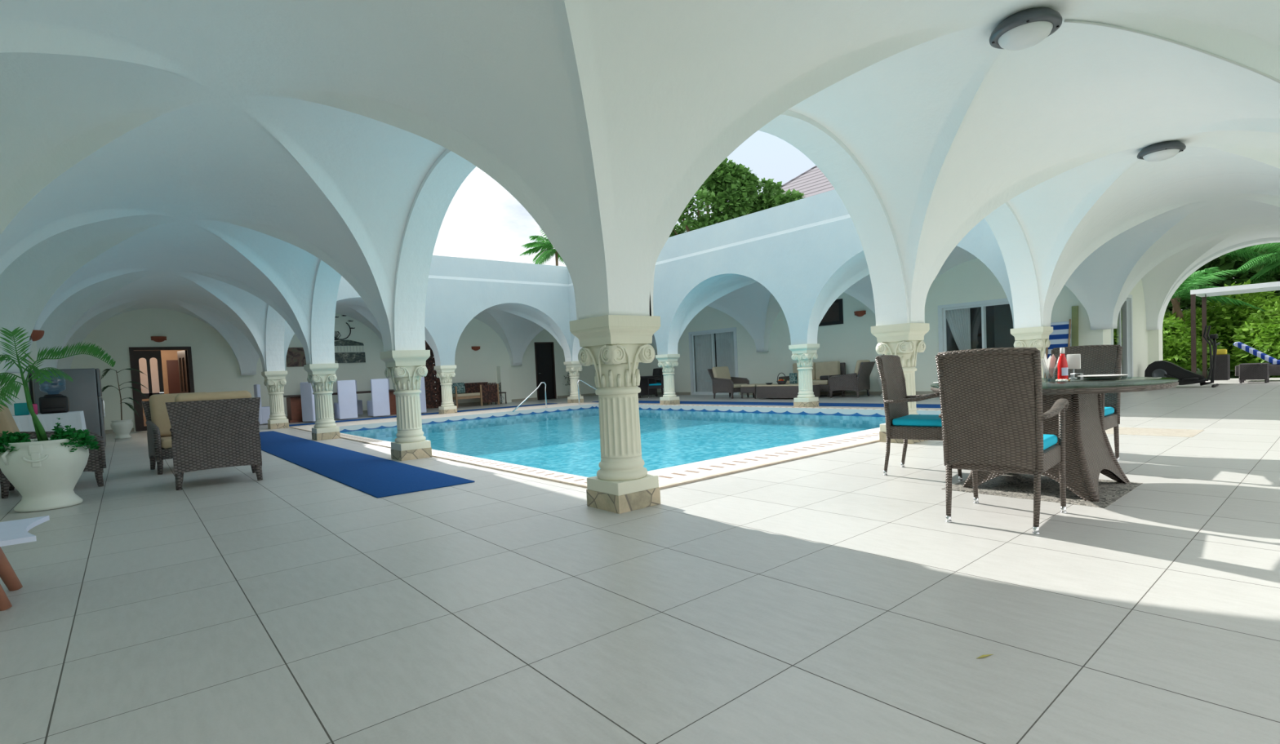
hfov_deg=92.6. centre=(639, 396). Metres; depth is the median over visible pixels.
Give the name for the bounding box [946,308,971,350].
curtain
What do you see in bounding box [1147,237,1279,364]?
wall
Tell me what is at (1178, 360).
plant
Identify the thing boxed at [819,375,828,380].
cushion
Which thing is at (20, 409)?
storage box
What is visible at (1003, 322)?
wall
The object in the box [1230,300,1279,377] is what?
bush
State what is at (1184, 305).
tree
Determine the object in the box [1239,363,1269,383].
wicker side table
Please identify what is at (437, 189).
wall
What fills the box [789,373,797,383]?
box
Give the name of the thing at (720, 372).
cushion
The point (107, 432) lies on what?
baseboard
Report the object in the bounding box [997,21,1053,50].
diffuser
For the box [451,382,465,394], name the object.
throw pillow
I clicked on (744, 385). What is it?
cushion
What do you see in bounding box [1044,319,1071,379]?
lounger
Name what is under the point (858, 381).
wicker armchair
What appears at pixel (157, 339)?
wall lamp
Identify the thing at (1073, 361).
menu stand
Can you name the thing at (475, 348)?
wall lamp
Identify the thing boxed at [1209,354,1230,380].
stand
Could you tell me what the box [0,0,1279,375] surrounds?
ceiling
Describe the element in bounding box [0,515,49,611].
stool
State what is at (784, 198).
tree
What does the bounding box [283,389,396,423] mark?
dining table
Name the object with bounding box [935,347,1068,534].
dining chair
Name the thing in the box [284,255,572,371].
wall
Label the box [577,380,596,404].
rail
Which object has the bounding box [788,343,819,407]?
column
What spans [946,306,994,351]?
wall
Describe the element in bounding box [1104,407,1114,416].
seat cushion
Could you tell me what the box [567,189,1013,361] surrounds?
wall
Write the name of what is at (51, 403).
water dispenser
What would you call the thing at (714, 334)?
wall
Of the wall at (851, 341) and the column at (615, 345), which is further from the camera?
the wall at (851, 341)
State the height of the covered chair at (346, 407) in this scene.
1.080 m
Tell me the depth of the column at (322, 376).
11.17 m
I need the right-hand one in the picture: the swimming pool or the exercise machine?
the exercise machine
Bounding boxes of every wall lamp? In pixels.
[31,330,44,341]
[151,336,166,342]
[471,346,479,351]
[853,311,866,316]
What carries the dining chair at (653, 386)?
on the floor
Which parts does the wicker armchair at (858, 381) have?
arm panel, backrest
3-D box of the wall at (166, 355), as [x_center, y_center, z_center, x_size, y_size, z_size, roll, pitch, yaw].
[-13.865,-0.465,18.011,3.200,2.700,2.780,-5,3,-40]
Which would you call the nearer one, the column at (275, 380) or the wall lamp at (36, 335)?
the wall lamp at (36, 335)
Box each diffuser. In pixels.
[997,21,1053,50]
[1142,149,1179,161]
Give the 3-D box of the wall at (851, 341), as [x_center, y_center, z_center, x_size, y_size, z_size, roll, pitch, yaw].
[4.030,-1.965,19.634,0.220,3.850,17.759,-5,3,-40]
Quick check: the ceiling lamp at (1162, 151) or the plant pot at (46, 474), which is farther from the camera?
the ceiling lamp at (1162, 151)
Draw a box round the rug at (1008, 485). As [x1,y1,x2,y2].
[941,473,1142,508]
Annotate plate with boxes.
[1078,374,1128,378]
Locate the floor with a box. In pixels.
[0,377,1279,743]
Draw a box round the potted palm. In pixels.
[0,326,115,441]
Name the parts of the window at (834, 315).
pane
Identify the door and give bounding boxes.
[128,346,194,431]
[166,360,186,394]
[422,341,441,408]
[533,342,556,399]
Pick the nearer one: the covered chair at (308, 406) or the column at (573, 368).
the covered chair at (308, 406)
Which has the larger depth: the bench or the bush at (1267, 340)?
the bench
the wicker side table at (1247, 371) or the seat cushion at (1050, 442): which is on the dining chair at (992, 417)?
the seat cushion at (1050, 442)
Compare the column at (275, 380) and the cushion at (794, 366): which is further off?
the cushion at (794, 366)
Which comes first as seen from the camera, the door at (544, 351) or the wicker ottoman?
the wicker ottoman
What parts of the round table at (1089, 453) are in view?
glass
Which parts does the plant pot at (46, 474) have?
handle, handle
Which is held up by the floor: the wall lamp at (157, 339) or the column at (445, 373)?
the column at (445, 373)
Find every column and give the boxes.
[261,370,288,429]
[303,363,340,440]
[379,350,431,461]
[434,365,457,414]
[563,361,583,403]
[569,315,660,514]
[655,354,679,404]
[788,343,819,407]
[871,323,929,444]
[1010,326,1053,379]
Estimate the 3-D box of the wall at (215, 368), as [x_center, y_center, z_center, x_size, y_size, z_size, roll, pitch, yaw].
[-8.183,-1.433,20.825,17.480,3.850,0.220,-5,3,-40]
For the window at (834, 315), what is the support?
in the wall at (851, 341)
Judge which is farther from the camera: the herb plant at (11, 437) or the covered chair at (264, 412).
the covered chair at (264, 412)
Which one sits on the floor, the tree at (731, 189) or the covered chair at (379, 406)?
the covered chair at (379, 406)
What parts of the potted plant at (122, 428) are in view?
stem, pot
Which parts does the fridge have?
freezer door, door, handle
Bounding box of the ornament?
[1055,378,1067,382]
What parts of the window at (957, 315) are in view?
sash, sash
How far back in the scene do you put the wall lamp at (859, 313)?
16.86 m
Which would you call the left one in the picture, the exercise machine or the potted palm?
the potted palm
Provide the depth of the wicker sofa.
17.38 m
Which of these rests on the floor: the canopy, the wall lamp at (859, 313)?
the canopy
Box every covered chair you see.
[253,384,270,424]
[299,382,315,422]
[333,380,357,419]
[355,380,363,415]
[366,378,390,417]
[419,377,426,413]
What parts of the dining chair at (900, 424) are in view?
leg, backrest, leg, armrest, seat frame, armrest, leg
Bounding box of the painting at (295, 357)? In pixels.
[286,347,306,367]
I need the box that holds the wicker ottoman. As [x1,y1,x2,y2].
[740,383,765,399]
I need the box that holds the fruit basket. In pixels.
[776,373,786,384]
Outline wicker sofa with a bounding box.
[778,361,845,397]
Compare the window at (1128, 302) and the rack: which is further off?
the window at (1128, 302)
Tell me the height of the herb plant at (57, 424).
0.289 m
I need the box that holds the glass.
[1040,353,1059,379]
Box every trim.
[496,365,511,403]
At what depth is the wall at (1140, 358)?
14.72 m
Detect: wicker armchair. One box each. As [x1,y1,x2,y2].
[0,403,106,498]
[141,392,198,475]
[164,391,262,490]
[707,366,749,399]
[828,360,875,398]
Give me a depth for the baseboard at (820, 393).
17.29 m
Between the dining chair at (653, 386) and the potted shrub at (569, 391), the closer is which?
the dining chair at (653, 386)
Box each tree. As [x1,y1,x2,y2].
[517,230,565,266]
[669,157,785,237]
[774,188,804,206]
[1164,298,1201,328]
[1168,266,1265,358]
[1172,249,1277,319]
[1180,242,1279,334]
[1223,242,1279,298]
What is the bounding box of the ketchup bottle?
[1057,347,1068,379]
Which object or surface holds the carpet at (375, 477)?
on the floor
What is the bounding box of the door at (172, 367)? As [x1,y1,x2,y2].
[166,360,186,394]
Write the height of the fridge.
1.470 m
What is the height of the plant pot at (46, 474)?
0.625 m
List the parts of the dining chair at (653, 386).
seat frame, backrest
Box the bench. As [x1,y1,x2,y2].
[452,382,499,408]
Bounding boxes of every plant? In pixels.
[0,431,38,454]
[46,425,100,452]
[48,417,65,438]
[100,368,146,439]
[1164,355,1202,368]
[1226,352,1277,376]
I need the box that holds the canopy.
[1190,281,1279,377]
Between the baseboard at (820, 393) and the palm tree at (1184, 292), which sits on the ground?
the palm tree at (1184, 292)
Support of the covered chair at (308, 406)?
on the floor
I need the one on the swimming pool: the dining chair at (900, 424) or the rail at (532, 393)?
the rail at (532, 393)
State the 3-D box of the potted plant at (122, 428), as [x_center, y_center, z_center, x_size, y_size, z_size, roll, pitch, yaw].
[-11.715,0.156,13.928,0.935,1.607,0.404,-5,3,-40]
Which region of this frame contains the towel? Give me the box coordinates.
[1212,349,1226,355]
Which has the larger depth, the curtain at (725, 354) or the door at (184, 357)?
the curtain at (725, 354)
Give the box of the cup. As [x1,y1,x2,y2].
[32,404,37,414]
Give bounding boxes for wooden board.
[1071,306,1078,346]
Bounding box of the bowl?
[776,380,786,384]
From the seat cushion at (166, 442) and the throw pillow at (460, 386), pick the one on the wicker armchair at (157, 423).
the seat cushion at (166, 442)
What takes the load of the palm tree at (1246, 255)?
on the ground
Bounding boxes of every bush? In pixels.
[1162,310,1226,371]
[1171,279,1279,375]
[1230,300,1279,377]
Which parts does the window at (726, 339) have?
sash, sash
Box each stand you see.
[1066,354,1080,378]
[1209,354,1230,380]
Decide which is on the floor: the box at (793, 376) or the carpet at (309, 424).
the carpet at (309, 424)
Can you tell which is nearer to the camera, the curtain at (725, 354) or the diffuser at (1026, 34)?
the diffuser at (1026, 34)
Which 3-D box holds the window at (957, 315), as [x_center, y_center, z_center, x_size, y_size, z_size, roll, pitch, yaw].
[8.256,-1.150,14.631,0.190,2.250,2.080,-5,3,-40]
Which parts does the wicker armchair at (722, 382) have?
backrest, arm panel, seat, arm panel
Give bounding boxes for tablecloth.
[12,411,86,431]
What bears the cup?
on the tablecloth
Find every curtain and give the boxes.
[694,333,712,391]
[715,332,735,377]
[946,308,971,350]
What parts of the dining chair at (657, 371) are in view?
backrest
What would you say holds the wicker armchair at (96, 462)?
on the floor
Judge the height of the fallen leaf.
0.004 m
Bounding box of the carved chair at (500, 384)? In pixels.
[490,382,506,404]
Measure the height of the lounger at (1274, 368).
0.988 m
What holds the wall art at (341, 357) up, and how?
attached to the wall at (215, 368)
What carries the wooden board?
on the floor
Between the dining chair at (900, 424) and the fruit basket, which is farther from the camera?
the fruit basket
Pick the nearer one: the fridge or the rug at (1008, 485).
the rug at (1008, 485)
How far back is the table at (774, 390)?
16.88 m
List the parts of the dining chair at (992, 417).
leg, leg, backrest, seat frame, leg, armrest, leg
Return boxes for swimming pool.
[289,403,941,489]
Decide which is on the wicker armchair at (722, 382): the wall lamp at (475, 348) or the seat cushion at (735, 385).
the seat cushion at (735, 385)
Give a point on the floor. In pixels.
(828, 598)
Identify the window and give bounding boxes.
[688,327,738,395]
[818,298,843,326]
[937,297,1008,352]
[1111,294,1133,378]
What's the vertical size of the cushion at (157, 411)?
0.565 m
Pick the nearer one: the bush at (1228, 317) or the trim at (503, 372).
the bush at (1228, 317)
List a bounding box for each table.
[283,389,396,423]
[638,375,660,398]
[755,383,820,398]
[930,377,1178,502]
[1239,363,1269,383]
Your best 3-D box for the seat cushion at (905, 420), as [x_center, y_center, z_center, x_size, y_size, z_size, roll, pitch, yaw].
[2.467,0.206,5.171,0.510,0.061,0.456,-1,3,41]
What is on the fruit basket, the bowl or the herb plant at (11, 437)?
the bowl
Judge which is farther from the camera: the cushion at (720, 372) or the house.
the house
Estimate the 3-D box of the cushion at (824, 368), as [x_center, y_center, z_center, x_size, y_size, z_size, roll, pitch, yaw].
[5.386,-0.732,17.536,0.160,0.520,0.760,-5,3,-40]
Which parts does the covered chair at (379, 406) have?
seat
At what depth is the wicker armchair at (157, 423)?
7.96 m
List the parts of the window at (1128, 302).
sash, sash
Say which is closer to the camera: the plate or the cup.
the plate
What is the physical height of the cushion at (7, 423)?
0.565 m
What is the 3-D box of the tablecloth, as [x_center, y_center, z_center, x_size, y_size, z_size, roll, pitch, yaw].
[-8.503,0.399,8.791,0.750,0.299,0.949,-5,3,-40]
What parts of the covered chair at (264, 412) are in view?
seat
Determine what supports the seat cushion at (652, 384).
on the dining chair at (653, 386)
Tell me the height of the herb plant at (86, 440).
0.268 m
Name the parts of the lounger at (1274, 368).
mattress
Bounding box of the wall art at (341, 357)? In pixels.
[334,315,365,363]
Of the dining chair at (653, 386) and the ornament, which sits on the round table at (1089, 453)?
the ornament
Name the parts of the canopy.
post, post, rail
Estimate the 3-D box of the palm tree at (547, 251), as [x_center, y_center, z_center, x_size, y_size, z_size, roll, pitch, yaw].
[-4.565,-5.014,35.475,4.288,9.494,5.163,-2,3,16]
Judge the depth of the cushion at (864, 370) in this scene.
16.02 m
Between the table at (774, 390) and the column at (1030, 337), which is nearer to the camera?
the column at (1030, 337)
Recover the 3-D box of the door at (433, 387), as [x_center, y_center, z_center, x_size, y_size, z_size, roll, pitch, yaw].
[-7.406,-0.778,21.376,1.390,2.420,0.180,-5,3,-40]
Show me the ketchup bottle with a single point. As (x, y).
(1062, 367)
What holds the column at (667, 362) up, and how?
on the floor
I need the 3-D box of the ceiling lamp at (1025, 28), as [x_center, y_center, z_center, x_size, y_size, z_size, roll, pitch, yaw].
[2.666,-2.521,4.233,0.430,0.170,0.430,-5,3,-40]
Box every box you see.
[13,403,29,415]
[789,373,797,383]
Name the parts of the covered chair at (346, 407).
seat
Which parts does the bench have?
leg, mattress, seat frame, backrest, leg, leg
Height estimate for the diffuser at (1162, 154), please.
0.074 m
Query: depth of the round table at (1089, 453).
4.18 m
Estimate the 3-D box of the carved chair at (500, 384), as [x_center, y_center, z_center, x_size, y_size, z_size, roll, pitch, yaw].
[-5.197,-0.106,22.404,0.440,0.780,0.412,-5,3,-40]
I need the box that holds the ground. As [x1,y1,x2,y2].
[1196,368,1271,378]
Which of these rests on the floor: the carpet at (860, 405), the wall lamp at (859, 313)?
the carpet at (860, 405)
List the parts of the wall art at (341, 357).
mosaic panel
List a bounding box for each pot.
[0,437,88,512]
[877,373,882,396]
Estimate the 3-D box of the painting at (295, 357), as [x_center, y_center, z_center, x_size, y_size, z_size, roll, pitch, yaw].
[-10.393,-1.205,18.789,0.840,0.580,0.046,-5,3,-40]
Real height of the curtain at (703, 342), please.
2.120 m
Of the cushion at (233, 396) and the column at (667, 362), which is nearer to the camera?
the cushion at (233, 396)
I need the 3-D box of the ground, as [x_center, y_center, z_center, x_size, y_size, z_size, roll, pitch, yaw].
[8.293,0.085,13.503,150.000,0.001,130.000,-5,3,-40]
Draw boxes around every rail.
[512,382,546,412]
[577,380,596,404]
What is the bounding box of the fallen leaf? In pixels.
[977,654,991,658]
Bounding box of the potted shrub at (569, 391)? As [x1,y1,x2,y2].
[564,373,570,395]
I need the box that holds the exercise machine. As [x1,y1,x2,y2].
[1144,325,1220,387]
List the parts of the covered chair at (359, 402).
seat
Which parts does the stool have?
leg, leg, seat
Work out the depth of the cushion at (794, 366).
17.84 m
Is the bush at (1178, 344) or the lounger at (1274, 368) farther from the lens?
the bush at (1178, 344)
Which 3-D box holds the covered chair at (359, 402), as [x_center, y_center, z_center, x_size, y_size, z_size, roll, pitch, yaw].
[-8.915,0.054,18.869,0.480,1.080,0.560,-5,3,-40]
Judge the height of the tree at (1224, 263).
7.817 m
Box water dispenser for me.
[38,373,69,413]
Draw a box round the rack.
[1070,373,1084,381]
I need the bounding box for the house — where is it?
[716,165,834,223]
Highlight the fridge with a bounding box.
[32,368,106,447]
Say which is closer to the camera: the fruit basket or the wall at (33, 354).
the wall at (33, 354)
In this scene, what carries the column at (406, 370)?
on the floor
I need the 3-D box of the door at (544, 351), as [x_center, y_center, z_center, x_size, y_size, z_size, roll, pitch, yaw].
[-3.796,-1.011,24.416,0.880,2.280,0.130,-5,3,-40]
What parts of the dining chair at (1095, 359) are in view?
backrest, leg, seat frame, leg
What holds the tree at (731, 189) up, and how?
on the ground
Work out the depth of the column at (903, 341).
7.13 m
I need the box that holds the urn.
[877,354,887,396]
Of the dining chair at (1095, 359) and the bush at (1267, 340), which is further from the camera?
the bush at (1267, 340)
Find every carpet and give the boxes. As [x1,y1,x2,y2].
[259,431,475,497]
[288,403,557,426]
[592,400,940,408]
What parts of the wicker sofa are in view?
arm panel, seat, arm panel, backrest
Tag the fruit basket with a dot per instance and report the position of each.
(785, 380)
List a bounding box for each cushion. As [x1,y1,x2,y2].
[0,403,19,437]
[148,392,198,437]
[160,436,172,448]
[174,391,251,402]
[648,383,661,386]
[711,366,731,379]
[733,383,746,388]
[741,383,765,387]
[792,362,815,380]
[814,361,840,379]
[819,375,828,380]
[853,360,870,374]
[892,414,942,426]
[1043,434,1057,450]
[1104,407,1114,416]
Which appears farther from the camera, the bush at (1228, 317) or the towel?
the bush at (1228, 317)
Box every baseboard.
[105,393,598,434]
[657,391,937,395]
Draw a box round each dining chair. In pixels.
[642,368,662,396]
[647,372,663,398]
[875,355,963,481]
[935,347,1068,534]
[1050,345,1122,462]
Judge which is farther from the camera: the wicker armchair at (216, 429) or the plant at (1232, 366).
the plant at (1232, 366)
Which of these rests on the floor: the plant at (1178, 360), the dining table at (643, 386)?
the dining table at (643, 386)
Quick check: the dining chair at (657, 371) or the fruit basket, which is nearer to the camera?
the fruit basket
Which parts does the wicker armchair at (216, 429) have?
arm panel, leg, leg, leg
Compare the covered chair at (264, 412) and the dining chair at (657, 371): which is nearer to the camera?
the covered chair at (264, 412)
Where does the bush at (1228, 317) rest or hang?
on the ground
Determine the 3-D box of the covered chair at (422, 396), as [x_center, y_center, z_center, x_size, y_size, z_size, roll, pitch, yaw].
[-6.815,-0.029,18.465,0.480,1.080,0.560,-5,3,-40]
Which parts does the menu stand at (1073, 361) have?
stem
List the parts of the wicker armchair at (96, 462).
backrest, leg, leg, arm panel, arm panel, leg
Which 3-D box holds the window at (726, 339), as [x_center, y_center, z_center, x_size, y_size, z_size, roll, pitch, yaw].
[2.603,-1.179,21.355,0.190,2.270,2.250,-5,3,-40]
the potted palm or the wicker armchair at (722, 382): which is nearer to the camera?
the potted palm
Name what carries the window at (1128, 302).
in the wall at (1140, 358)
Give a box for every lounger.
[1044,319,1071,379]
[1233,342,1279,381]
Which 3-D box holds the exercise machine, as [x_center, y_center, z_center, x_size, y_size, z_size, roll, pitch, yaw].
[12.556,-0.901,14.174,0.540,1.384,1.314,-5,3,-40]
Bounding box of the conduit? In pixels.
[1063,19,1279,84]
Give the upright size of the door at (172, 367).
1.050 m
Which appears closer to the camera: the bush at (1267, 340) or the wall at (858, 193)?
the wall at (858, 193)
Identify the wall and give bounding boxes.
[0,336,39,415]
[70,308,597,431]
[138,350,183,426]
[263,149,651,371]
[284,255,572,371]
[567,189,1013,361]
[577,110,1048,328]
[637,258,1106,395]
[694,333,716,391]
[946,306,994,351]
[993,304,1116,348]
[1105,279,1148,378]
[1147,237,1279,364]
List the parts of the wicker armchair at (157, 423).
backrest, leg, arm panel, leg, seat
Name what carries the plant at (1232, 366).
on the ground
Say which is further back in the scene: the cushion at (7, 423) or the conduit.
the cushion at (7, 423)
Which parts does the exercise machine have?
lever arm, foot plate, lever arm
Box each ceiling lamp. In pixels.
[989,7,1062,50]
[1137,140,1186,161]

